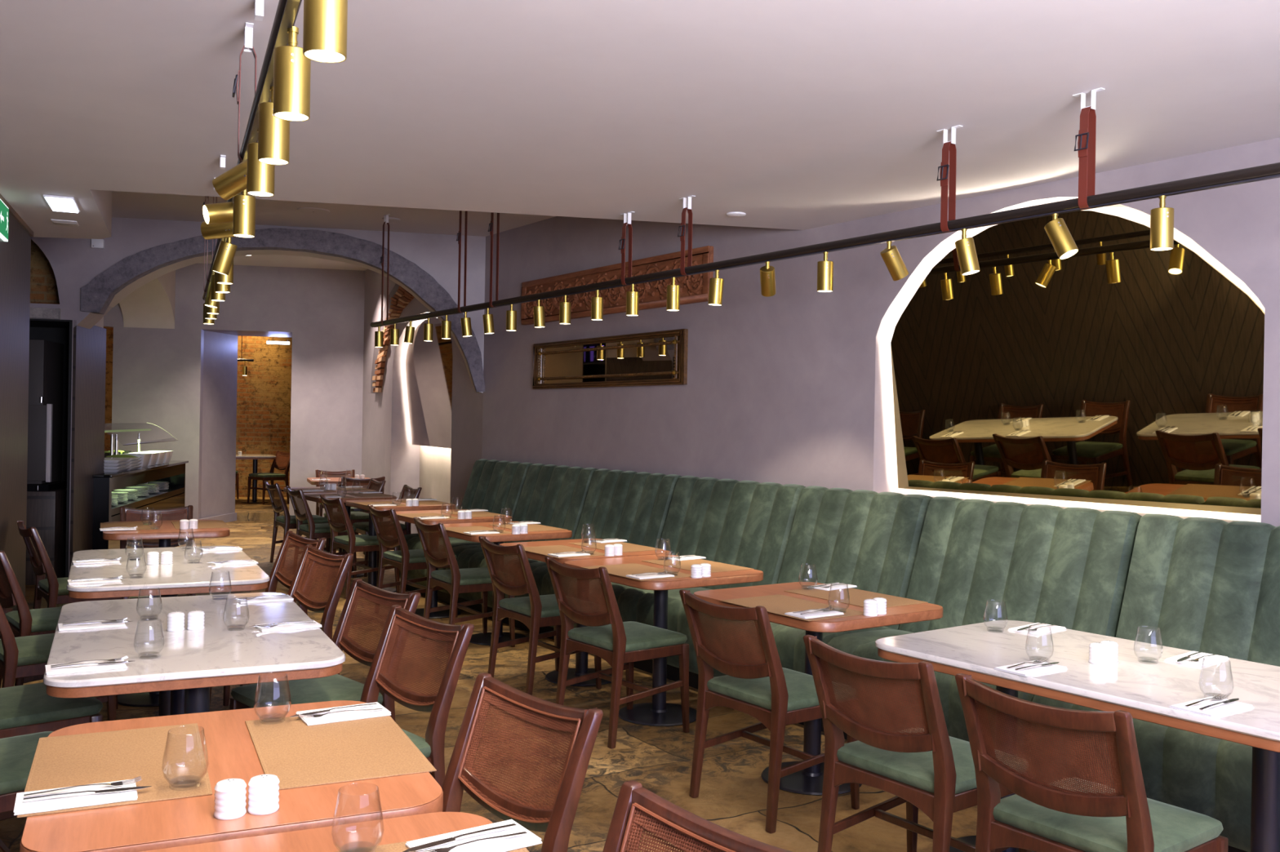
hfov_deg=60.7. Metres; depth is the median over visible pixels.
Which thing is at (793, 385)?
wall
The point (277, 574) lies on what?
dining chair
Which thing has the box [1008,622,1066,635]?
napkin
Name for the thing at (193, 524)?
shaker
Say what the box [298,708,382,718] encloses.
fork
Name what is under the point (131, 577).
drinking glass
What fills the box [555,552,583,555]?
knife
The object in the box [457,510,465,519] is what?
shaker
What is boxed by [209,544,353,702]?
dining chair
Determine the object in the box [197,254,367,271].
ceiling
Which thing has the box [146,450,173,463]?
tub
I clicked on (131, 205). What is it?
ceiling
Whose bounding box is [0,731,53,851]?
dining chair
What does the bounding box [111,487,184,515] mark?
shelf
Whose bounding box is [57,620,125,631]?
napkin
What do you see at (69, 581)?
napkin
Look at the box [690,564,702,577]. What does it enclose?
shaker
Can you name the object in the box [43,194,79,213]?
recessed light
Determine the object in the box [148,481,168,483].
plate
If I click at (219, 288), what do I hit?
spotlight
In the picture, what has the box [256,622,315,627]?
fork
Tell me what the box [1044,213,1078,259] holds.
spotlight
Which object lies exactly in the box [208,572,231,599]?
drinking glass
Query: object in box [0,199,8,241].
exit sign
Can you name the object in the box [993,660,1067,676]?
napkin
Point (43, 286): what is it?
wall
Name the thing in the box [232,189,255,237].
spotlight
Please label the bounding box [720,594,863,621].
placemat
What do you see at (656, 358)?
framed mirror
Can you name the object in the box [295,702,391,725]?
napkin
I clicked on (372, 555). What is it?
wooden table
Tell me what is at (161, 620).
drinking glass
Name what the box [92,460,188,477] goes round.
countertop
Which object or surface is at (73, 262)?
wall
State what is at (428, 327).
spotlight
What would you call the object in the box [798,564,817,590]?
drinking glass
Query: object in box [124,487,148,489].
plate
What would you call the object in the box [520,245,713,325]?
carved panel
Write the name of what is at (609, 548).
shaker
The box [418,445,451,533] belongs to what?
wall
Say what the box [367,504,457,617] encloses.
dining chair
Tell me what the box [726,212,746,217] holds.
smoke detector
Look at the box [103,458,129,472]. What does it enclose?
dish stack
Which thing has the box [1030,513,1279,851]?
banquette
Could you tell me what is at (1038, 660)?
fork
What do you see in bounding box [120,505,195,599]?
dining chair
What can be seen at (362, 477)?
shaker
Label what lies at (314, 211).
ceiling speaker
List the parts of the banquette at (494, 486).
backrest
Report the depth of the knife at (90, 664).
3.10 m
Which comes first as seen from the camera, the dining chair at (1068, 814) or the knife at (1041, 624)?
the dining chair at (1068, 814)
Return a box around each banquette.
[399,458,533,604]
[445,463,598,624]
[505,468,681,639]
[589,475,805,688]
[702,485,933,732]
[826,496,1142,772]
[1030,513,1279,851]
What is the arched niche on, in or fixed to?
attached to the wall at (434, 462)
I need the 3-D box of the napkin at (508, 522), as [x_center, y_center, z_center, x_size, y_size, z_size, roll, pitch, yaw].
[-0.814,0.683,7.693,0.202,0.006,0.118,1,0,-39]
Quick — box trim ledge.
[29,306,60,319]
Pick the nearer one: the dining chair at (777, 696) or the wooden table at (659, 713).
the dining chair at (777, 696)
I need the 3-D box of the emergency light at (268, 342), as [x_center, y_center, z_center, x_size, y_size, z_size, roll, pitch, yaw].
[-5.311,-1.235,16.030,0.320,0.067,0.060,1,0,-12]
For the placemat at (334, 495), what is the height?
0.003 m
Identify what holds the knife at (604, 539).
on the napkin at (619, 540)
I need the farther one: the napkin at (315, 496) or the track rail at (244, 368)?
the track rail at (244, 368)
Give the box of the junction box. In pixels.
[91,239,104,248]
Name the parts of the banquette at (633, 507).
backrest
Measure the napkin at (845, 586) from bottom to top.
0.006 m
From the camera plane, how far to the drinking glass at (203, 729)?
2.11 m
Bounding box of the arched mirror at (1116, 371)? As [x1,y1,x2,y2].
[890,210,1264,515]
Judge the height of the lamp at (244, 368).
0.223 m
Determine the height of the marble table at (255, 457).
0.750 m
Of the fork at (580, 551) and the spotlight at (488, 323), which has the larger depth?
the spotlight at (488, 323)
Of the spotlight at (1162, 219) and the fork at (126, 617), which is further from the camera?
the fork at (126, 617)
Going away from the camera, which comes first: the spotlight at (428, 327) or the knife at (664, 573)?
the knife at (664, 573)
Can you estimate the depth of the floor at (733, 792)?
4.83 m
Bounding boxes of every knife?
[22,786,151,802]
[51,661,133,669]
[62,621,131,626]
[71,577,126,582]
[75,559,124,562]
[202,546,237,548]
[207,560,252,563]
[232,594,287,599]
[248,620,313,626]
[290,702,377,716]
[402,823,516,851]
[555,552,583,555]
[591,538,618,541]
[635,573,673,576]
[666,555,696,558]
[800,609,837,615]
[814,582,844,586]
[1014,662,1059,671]
[1017,622,1045,631]
[1177,651,1204,662]
[1199,697,1239,711]
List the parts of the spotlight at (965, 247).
stem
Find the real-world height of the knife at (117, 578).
0.006 m
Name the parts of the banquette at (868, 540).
backrest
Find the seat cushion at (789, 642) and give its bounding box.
[702,613,893,677]
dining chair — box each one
[0,550,117,709]
[0,604,116,720]
[0,682,102,738]
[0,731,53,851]
[17,520,129,608]
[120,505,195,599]
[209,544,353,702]
[222,530,326,706]
[229,578,420,721]
[235,471,239,499]
[247,450,290,505]
[264,480,328,567]
[286,486,356,577]
[315,469,358,534]
[320,493,399,599]
[323,478,386,555]
[337,476,385,520]
[351,484,422,577]
[360,604,474,787]
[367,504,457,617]
[413,517,515,653]
[441,672,603,851]
[478,536,601,695]
[544,555,688,748]
[602,780,793,851]
[679,589,859,833]
[803,635,1032,851]
[955,673,1228,851]
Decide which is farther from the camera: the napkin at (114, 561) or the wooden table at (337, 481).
the wooden table at (337, 481)
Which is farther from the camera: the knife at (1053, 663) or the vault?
the vault
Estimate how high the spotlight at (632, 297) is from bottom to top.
0.178 m
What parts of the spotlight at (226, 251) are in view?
stem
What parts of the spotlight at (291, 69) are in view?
stem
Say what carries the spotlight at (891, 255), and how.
attached to the track rail at (1269, 171)
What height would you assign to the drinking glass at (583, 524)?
0.110 m
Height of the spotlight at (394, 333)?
0.178 m
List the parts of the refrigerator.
door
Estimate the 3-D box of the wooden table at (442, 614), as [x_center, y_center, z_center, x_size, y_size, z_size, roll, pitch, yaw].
[-1.468,1.052,8.356,0.728,0.750,0.842,1,0,-34]
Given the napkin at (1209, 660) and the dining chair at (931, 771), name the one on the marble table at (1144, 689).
the napkin at (1209, 660)
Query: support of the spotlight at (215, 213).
attached to the track rail at (287, 11)
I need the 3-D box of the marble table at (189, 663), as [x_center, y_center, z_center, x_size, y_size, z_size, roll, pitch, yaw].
[-1.548,1.063,3.737,0.818,0.750,1.412,1,0,-26]
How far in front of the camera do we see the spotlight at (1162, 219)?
3.54 m
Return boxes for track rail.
[202,0,302,300]
[237,336,253,375]
[370,162,1279,327]
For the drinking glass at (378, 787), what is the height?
0.110 m
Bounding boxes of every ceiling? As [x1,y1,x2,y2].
[0,0,1279,239]
[111,191,555,236]
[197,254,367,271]
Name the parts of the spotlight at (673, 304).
stem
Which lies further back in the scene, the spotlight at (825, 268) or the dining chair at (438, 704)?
the spotlight at (825, 268)
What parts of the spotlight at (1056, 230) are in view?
stem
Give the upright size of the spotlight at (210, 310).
0.178 m
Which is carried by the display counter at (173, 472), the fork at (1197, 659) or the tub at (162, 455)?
the tub at (162, 455)
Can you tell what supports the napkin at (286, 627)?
on the marble table at (189, 663)
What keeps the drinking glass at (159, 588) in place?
on the marble table at (189, 663)
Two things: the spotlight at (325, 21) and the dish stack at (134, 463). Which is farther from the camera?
the dish stack at (134, 463)
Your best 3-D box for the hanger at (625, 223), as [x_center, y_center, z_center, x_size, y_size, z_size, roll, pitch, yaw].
[-0.081,-0.992,6.128,0.068,0.408,0.110,1,0,-35]
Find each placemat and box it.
[17,723,212,817]
[100,521,157,529]
[171,520,230,528]
[244,715,436,790]
[291,488,334,492]
[304,493,354,498]
[333,840,529,851]
[336,487,374,490]
[342,493,394,497]
[351,501,405,506]
[394,500,453,505]
[396,512,457,519]
[441,511,507,517]
[444,525,511,535]
[489,524,566,532]
[524,545,604,558]
[568,542,664,552]
[581,563,690,581]
[641,559,753,573]
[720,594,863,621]
[784,587,928,607]
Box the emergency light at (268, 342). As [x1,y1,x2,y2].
[266,339,289,344]
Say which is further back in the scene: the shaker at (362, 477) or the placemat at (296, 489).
the shaker at (362, 477)
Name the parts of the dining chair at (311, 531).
rail, leg, cane panel, rail, leg, seat frame, seat, leg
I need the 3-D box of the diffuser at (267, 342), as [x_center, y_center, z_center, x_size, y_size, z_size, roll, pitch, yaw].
[-5.311,-1.221,16.030,0.320,0.040,0.060,1,0,-12]
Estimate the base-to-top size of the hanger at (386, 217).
0.917 m
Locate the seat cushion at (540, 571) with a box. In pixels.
[505,559,590,630]
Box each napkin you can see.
[13,779,137,815]
[44,659,126,675]
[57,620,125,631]
[67,577,120,585]
[72,559,119,564]
[99,527,136,531]
[200,546,242,551]
[210,560,258,565]
[235,594,293,604]
[254,620,321,631]
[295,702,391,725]
[302,489,324,491]
[315,496,341,497]
[359,491,382,493]
[371,504,396,506]
[404,819,542,851]
[418,498,436,500]
[419,516,446,519]
[458,509,488,511]
[463,531,499,534]
[508,522,540,524]
[547,551,590,557]
[590,538,626,543]
[626,573,674,579]
[665,555,706,560]
[784,608,844,618]
[807,582,857,591]
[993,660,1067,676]
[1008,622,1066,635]
[1164,651,1228,666]
[1168,696,1253,717]
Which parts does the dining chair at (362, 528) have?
leg, seat, seat frame, leg, cane panel, rail, leg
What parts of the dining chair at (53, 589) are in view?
rail, leg, cane panel, rail, leg, seat, seat frame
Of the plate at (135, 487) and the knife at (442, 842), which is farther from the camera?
the plate at (135, 487)
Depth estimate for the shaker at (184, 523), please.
6.92 m
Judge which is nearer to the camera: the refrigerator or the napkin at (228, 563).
the napkin at (228, 563)
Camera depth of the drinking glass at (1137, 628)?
3.42 m
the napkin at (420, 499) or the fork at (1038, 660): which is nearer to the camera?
the fork at (1038, 660)
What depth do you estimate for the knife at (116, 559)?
5.30 m
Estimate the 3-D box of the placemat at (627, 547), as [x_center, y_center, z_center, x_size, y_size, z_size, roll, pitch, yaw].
[-0.143,0.704,6.385,0.326,0.003,0.524,1,0,-35]
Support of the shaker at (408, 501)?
on the wooden table at (372, 555)
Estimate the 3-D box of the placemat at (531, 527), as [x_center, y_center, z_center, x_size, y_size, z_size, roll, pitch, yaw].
[-0.768,0.690,7.446,0.326,0.003,0.524,1,0,-34]
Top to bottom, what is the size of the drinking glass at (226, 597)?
0.110 m
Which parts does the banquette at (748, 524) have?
backrest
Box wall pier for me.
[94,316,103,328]
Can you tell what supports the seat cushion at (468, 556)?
on the banquette at (553, 495)
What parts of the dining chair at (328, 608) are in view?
leg, rail, cane panel, rail, leg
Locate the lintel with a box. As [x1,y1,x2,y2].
[207,330,292,337]
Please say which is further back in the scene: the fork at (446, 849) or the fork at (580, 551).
the fork at (580, 551)
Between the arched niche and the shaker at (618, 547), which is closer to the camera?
the shaker at (618, 547)
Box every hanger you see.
[201,196,213,293]
[206,196,217,283]
[232,22,256,162]
[379,214,389,325]
[456,210,467,313]
[488,212,499,307]
[617,211,634,285]
[677,195,695,275]
[936,124,963,232]
[1072,88,1104,210]
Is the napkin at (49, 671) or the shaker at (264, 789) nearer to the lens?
the shaker at (264, 789)
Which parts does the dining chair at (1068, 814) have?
leg, rail, cane panel, rail, seat frame, seat, leg, leg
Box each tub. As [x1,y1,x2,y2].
[119,453,151,467]
[127,452,159,466]
[140,451,166,464]
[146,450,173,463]
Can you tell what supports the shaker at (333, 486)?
on the wooden table at (284, 488)
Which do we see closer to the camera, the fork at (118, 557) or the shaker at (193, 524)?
the fork at (118, 557)
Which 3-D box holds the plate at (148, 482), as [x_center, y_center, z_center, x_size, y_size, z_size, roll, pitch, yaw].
[-5.556,0.662,12.585,0.246,0.012,0.246,1,0,-35]
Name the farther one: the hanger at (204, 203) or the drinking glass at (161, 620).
the hanger at (204, 203)
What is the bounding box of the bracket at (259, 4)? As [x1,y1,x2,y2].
[253,0,263,21]
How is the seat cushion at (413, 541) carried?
on the banquette at (494, 486)
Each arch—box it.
[80,227,484,392]
[370,284,414,392]
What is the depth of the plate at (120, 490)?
11.21 m
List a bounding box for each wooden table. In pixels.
[19,700,443,851]
[102,520,229,547]
[139,811,493,851]
[283,486,376,565]
[297,492,397,577]
[306,477,368,506]
[345,498,455,592]
[387,509,512,618]
[432,521,572,645]
[499,538,671,686]
[564,555,763,726]
[693,582,942,795]
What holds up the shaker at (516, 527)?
on the wooden table at (482, 638)
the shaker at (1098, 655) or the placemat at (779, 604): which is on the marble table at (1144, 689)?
the shaker at (1098, 655)
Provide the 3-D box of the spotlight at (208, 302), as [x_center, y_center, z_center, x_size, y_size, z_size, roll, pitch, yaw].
[-2.349,-0.742,6.015,0.091,0.180,0.071,1,0,-35]
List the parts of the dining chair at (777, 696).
leg, rail, cane panel, rail, leg, seat frame, seat, leg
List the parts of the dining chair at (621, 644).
leg, rail, cane panel, rail, leg, seat frame, seat, leg, leg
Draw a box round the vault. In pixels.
[119,270,175,328]
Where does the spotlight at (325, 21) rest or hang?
attached to the track rail at (287, 11)
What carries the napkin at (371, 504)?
on the placemat at (366, 504)
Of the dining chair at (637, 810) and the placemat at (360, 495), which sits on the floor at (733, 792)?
the dining chair at (637, 810)
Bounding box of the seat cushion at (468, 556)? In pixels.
[445,544,529,608]
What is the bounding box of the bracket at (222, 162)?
[219,155,226,169]
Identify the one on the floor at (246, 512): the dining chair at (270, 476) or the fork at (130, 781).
the dining chair at (270, 476)
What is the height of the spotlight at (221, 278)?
0.178 m
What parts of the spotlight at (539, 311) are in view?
stem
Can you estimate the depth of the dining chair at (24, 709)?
3.74 m
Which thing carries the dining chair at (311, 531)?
on the floor at (733, 792)
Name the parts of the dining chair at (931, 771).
leg, rail, cane panel, rail, leg, seat frame, seat, leg, leg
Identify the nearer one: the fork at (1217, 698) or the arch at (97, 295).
the fork at (1217, 698)
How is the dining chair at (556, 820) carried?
on the floor at (733, 792)
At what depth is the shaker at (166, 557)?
5.29 m
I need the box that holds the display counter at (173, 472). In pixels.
[92,460,188,550]
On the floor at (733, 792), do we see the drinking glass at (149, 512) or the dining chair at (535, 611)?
the dining chair at (535, 611)
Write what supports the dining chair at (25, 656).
on the floor at (733, 792)
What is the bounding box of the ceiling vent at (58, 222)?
[51,219,79,226]
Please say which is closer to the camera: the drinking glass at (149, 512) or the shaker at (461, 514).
the drinking glass at (149, 512)
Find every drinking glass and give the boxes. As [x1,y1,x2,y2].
[124,537,143,560]
[125,553,146,578]
[133,620,164,658]
[136,588,162,620]
[140,507,155,524]
[147,511,162,528]
[161,728,208,787]
[177,530,194,549]
[184,542,203,564]
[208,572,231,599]
[222,597,249,627]
[253,674,291,722]
[331,786,384,851]
[581,524,595,542]
[581,533,596,554]
[654,541,671,559]
[662,551,680,575]
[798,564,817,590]
[827,585,849,612]
[982,601,1008,631]
[1025,626,1053,662]
[1133,628,1163,662]
[1198,657,1234,698]
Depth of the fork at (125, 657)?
3.14 m
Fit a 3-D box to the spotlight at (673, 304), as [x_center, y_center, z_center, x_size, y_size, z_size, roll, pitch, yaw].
[0.176,-0.698,5.769,0.070,0.178,0.070,1,0,-35]
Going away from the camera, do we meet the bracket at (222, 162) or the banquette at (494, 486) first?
the bracket at (222, 162)
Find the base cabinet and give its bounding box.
[25,480,66,585]
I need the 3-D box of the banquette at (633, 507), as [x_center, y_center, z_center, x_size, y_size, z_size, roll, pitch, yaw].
[-0.324,0.885,7.638,0.859,1.127,1.041,1,0,-35]
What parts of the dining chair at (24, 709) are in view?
seat frame, leg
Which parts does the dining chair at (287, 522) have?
rail, leg, cane panel, rail, leg, seat frame, seat, leg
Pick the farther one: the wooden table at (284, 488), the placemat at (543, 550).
the wooden table at (284, 488)
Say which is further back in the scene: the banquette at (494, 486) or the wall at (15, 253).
the banquette at (494, 486)
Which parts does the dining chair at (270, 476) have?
leg, leg, seat, seat frame, leg, rail, cane panel, leg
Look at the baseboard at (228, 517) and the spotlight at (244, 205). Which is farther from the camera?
the baseboard at (228, 517)
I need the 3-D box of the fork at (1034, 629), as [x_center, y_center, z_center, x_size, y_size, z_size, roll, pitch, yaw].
[1.449,0.727,3.943,0.198,0.008,0.025,1,0,-42]
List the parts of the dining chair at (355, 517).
seat, seat frame, leg, cane panel, rail, leg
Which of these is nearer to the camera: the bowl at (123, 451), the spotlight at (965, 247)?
the spotlight at (965, 247)
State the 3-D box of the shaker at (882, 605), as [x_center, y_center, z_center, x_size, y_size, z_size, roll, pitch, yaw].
[0.932,0.698,4.247,0.056,0.063,0.056,1,0,-35]
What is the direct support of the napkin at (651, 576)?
on the placemat at (620, 570)
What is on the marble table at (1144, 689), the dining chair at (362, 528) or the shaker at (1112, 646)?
the shaker at (1112, 646)
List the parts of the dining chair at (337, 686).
leg, seat, seat frame, leg, rail, cane panel, rail, leg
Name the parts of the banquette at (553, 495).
backrest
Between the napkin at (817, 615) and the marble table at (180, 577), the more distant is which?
the marble table at (180, 577)
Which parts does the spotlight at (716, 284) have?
stem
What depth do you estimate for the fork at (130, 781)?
2.08 m
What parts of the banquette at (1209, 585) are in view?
backrest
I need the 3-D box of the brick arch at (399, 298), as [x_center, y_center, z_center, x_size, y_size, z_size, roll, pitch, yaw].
[-3.024,-1.084,13.239,0.060,1.331,2.348,1,0,-26]
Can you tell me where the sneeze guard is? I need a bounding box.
[104,422,177,457]
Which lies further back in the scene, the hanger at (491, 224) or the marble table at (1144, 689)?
the hanger at (491, 224)
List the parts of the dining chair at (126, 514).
leg, cane panel, rail, rail, leg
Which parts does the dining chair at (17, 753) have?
seat frame, seat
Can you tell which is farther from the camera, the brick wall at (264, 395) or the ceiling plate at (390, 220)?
the brick wall at (264, 395)
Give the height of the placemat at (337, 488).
0.003 m
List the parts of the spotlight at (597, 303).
stem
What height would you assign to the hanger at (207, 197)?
0.917 m
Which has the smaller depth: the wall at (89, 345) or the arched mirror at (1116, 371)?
the arched mirror at (1116, 371)
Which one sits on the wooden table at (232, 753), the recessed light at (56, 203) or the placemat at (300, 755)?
the placemat at (300, 755)
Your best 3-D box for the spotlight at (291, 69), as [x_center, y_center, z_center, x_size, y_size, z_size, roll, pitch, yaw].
[-0.693,-0.704,2.176,0.070,0.178,0.070,1,0,-35]
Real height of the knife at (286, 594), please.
0.006 m
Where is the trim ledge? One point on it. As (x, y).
(34, 313)
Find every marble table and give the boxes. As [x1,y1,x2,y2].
[43,592,345,715]
[66,546,270,716]
[235,454,275,502]
[875,620,1279,851]
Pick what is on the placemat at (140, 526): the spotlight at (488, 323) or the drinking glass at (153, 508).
the drinking glass at (153, 508)
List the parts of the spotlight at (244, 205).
stem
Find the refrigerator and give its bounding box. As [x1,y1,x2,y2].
[26,339,63,484]
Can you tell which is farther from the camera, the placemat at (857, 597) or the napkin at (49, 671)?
the placemat at (857, 597)
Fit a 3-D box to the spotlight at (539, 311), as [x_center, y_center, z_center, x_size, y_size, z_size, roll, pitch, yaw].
[-0.640,-0.716,6.945,0.076,0.179,0.074,1,0,-35]
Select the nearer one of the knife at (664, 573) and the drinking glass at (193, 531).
the knife at (664, 573)
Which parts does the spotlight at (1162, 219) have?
stem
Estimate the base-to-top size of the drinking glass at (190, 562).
0.110 m
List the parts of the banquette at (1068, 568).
backrest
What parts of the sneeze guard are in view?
post, post, post, curved glass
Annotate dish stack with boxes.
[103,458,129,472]
[104,454,142,470]
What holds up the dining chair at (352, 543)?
on the floor at (733, 792)
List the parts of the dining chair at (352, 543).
leg, rail, cane panel, rail, leg, seat frame, seat, leg, leg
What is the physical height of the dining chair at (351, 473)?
0.826 m
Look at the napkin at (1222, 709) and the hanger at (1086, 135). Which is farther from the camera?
the hanger at (1086, 135)
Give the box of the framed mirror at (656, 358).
[533,328,688,389]
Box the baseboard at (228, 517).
[197,512,236,522]
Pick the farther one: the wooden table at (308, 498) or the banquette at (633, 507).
the wooden table at (308, 498)
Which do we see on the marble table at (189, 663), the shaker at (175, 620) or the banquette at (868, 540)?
the shaker at (175, 620)
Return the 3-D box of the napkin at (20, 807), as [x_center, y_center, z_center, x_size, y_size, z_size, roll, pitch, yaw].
[-1.057,0.695,2.050,0.202,0.006,0.118,1,0,-27]
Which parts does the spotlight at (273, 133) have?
stem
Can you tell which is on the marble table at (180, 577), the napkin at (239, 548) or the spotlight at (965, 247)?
the napkin at (239, 548)
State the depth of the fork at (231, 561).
5.35 m
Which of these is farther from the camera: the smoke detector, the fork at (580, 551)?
the smoke detector
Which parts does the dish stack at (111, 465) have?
dish, dish, dish, dish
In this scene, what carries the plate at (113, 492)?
on the plate
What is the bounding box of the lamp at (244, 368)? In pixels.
[242,362,247,375]
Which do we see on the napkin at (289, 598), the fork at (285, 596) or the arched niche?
the fork at (285, 596)
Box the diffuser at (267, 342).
[266,341,289,344]
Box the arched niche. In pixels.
[405,317,452,448]
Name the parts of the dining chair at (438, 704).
leg, rail, seat, cane panel, rail, leg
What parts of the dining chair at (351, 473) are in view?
leg, leg, rail, cane panel, leg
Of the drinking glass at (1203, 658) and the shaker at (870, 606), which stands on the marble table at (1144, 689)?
the drinking glass at (1203, 658)
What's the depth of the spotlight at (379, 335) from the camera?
9.13 m
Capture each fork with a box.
[23,776,141,797]
[50,656,128,666]
[62,617,127,624]
[71,575,121,580]
[76,557,120,560]
[200,546,239,549]
[211,560,253,563]
[236,595,288,599]
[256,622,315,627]
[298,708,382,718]
[415,831,527,851]
[552,551,584,554]
[631,570,667,575]
[792,606,833,613]
[818,583,848,587]
[1006,657,1048,668]
[1025,624,1055,631]
[1184,693,1228,707]
[1185,653,1217,662]
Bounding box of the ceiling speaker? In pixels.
[297,207,329,214]
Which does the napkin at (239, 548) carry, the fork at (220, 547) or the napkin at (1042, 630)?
the fork at (220, 547)
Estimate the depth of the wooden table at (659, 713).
5.47 m
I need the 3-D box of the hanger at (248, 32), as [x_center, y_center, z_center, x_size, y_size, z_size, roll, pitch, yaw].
[-1.202,-1.004,3.319,0.068,0.408,0.110,1,0,-23]
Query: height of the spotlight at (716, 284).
0.179 m
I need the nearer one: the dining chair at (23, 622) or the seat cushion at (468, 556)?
the dining chair at (23, 622)
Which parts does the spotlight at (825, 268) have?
stem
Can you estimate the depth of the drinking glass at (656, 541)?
5.80 m
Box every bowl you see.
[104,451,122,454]
[104,453,110,457]
[105,450,131,453]
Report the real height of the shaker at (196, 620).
0.063 m
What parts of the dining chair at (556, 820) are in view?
leg, rail, cane panel, rail, leg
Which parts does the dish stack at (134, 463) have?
dish, dish, dish, dish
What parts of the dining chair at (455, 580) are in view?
leg, rail, cane panel, rail, leg, seat frame, seat, leg, leg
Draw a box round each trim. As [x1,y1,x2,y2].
[0,194,33,236]
[109,249,475,392]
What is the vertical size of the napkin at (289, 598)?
0.006 m
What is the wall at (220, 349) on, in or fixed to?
in the wall at (157, 373)
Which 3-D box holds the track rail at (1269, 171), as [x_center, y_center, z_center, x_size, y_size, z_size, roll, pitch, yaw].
[0.910,-0.791,4.719,0.043,0.045,11.128,1,0,-35]
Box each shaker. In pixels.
[146,551,159,564]
[160,551,173,564]
[166,611,184,631]
[179,519,189,529]
[186,610,204,630]
[188,519,198,528]
[213,778,246,819]
[247,773,279,815]
[324,484,330,489]
[330,483,336,489]
[360,474,364,479]
[405,498,412,506]
[412,498,418,506]
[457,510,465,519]
[464,510,471,519]
[511,524,519,534]
[520,524,528,533]
[604,544,614,556]
[613,543,622,555]
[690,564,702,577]
[700,563,711,577]
[862,599,878,616]
[873,597,886,614]
[1088,642,1107,664]
[1100,640,1118,662]
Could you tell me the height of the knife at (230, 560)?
0.006 m
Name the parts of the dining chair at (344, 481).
leg, seat, cane panel, rail, leg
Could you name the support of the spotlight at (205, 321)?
attached to the track rail at (287, 11)
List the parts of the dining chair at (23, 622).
leg, cane panel, rail, leg, seat frame, seat, leg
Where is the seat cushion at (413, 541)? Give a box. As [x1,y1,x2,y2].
[399,533,493,594]
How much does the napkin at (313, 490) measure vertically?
0.006 m
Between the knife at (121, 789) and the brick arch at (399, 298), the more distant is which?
the brick arch at (399, 298)
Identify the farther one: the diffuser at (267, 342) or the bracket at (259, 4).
the diffuser at (267, 342)
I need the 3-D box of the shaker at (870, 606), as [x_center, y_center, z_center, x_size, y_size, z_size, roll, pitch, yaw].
[0.888,0.698,4.205,0.056,0.063,0.056,1,0,-35]
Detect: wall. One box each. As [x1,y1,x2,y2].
[0,213,31,611]
[29,217,485,577]
[30,240,59,304]
[69,320,106,570]
[103,263,364,519]
[103,327,292,497]
[200,330,237,518]
[361,269,483,537]
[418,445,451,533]
[481,137,1279,526]
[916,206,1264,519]
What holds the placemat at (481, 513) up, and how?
on the wooden table at (442, 614)
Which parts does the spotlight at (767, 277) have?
stem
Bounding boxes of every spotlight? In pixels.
[200,221,234,239]
[202,201,233,224]
[203,303,214,324]
[204,281,218,307]
[204,297,217,319]
[206,291,219,314]
[210,275,225,301]
[211,237,237,275]
[212,159,247,199]
[214,271,230,293]
[216,260,233,284]
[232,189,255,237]
[246,128,275,196]
[257,86,289,164]
[273,26,311,121]
[302,0,347,63]
[374,326,383,347]
[390,324,399,345]
[404,321,414,343]
[423,318,433,341]
[441,315,451,339]
[460,311,471,337]
[482,308,494,333]
[506,304,516,331]
[533,299,545,328]
[559,295,571,324]
[591,289,603,320]
[626,284,639,315]
[666,277,679,311]
[707,270,724,306]
[760,262,775,297]
[817,252,833,292]
[880,241,908,280]
[955,228,980,275]
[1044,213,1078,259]
[1150,195,1173,250]
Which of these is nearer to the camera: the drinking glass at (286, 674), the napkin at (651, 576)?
the drinking glass at (286, 674)
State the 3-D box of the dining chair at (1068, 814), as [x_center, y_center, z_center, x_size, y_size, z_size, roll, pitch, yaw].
[1.178,1.075,2.863,0.554,0.826,0.478,1,0,-37]
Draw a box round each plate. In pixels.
[111,491,128,494]
[114,488,137,491]
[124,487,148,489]
[125,486,149,488]
[137,484,159,485]
[137,484,159,487]
[147,482,168,484]
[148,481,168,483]
[382,217,399,222]
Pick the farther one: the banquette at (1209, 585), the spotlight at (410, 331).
the spotlight at (410, 331)
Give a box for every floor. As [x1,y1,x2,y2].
[0,520,977,851]
[229,497,288,522]
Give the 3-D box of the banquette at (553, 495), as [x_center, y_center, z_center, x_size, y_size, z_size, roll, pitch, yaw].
[-0.909,0.873,8.477,0.859,1.127,0.993,1,0,-35]
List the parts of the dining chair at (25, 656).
leg, seat frame, seat, leg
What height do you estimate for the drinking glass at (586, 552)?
0.110 m
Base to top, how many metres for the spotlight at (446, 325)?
0.178 m
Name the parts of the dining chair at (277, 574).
leg, leg, rail, cane panel, rail, leg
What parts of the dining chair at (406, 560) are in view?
leg, rail, cane panel, rail, leg, seat frame, seat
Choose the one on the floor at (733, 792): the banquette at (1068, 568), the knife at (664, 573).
the banquette at (1068, 568)
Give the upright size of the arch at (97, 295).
1.415 m
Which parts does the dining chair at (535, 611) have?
leg, rail, cane panel, rail, leg, seat frame, seat, leg, leg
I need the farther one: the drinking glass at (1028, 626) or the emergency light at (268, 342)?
the emergency light at (268, 342)
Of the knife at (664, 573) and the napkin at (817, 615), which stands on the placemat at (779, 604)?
the napkin at (817, 615)
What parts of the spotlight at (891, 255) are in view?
stem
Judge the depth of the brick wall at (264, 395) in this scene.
18.62 m
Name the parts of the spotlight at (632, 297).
stem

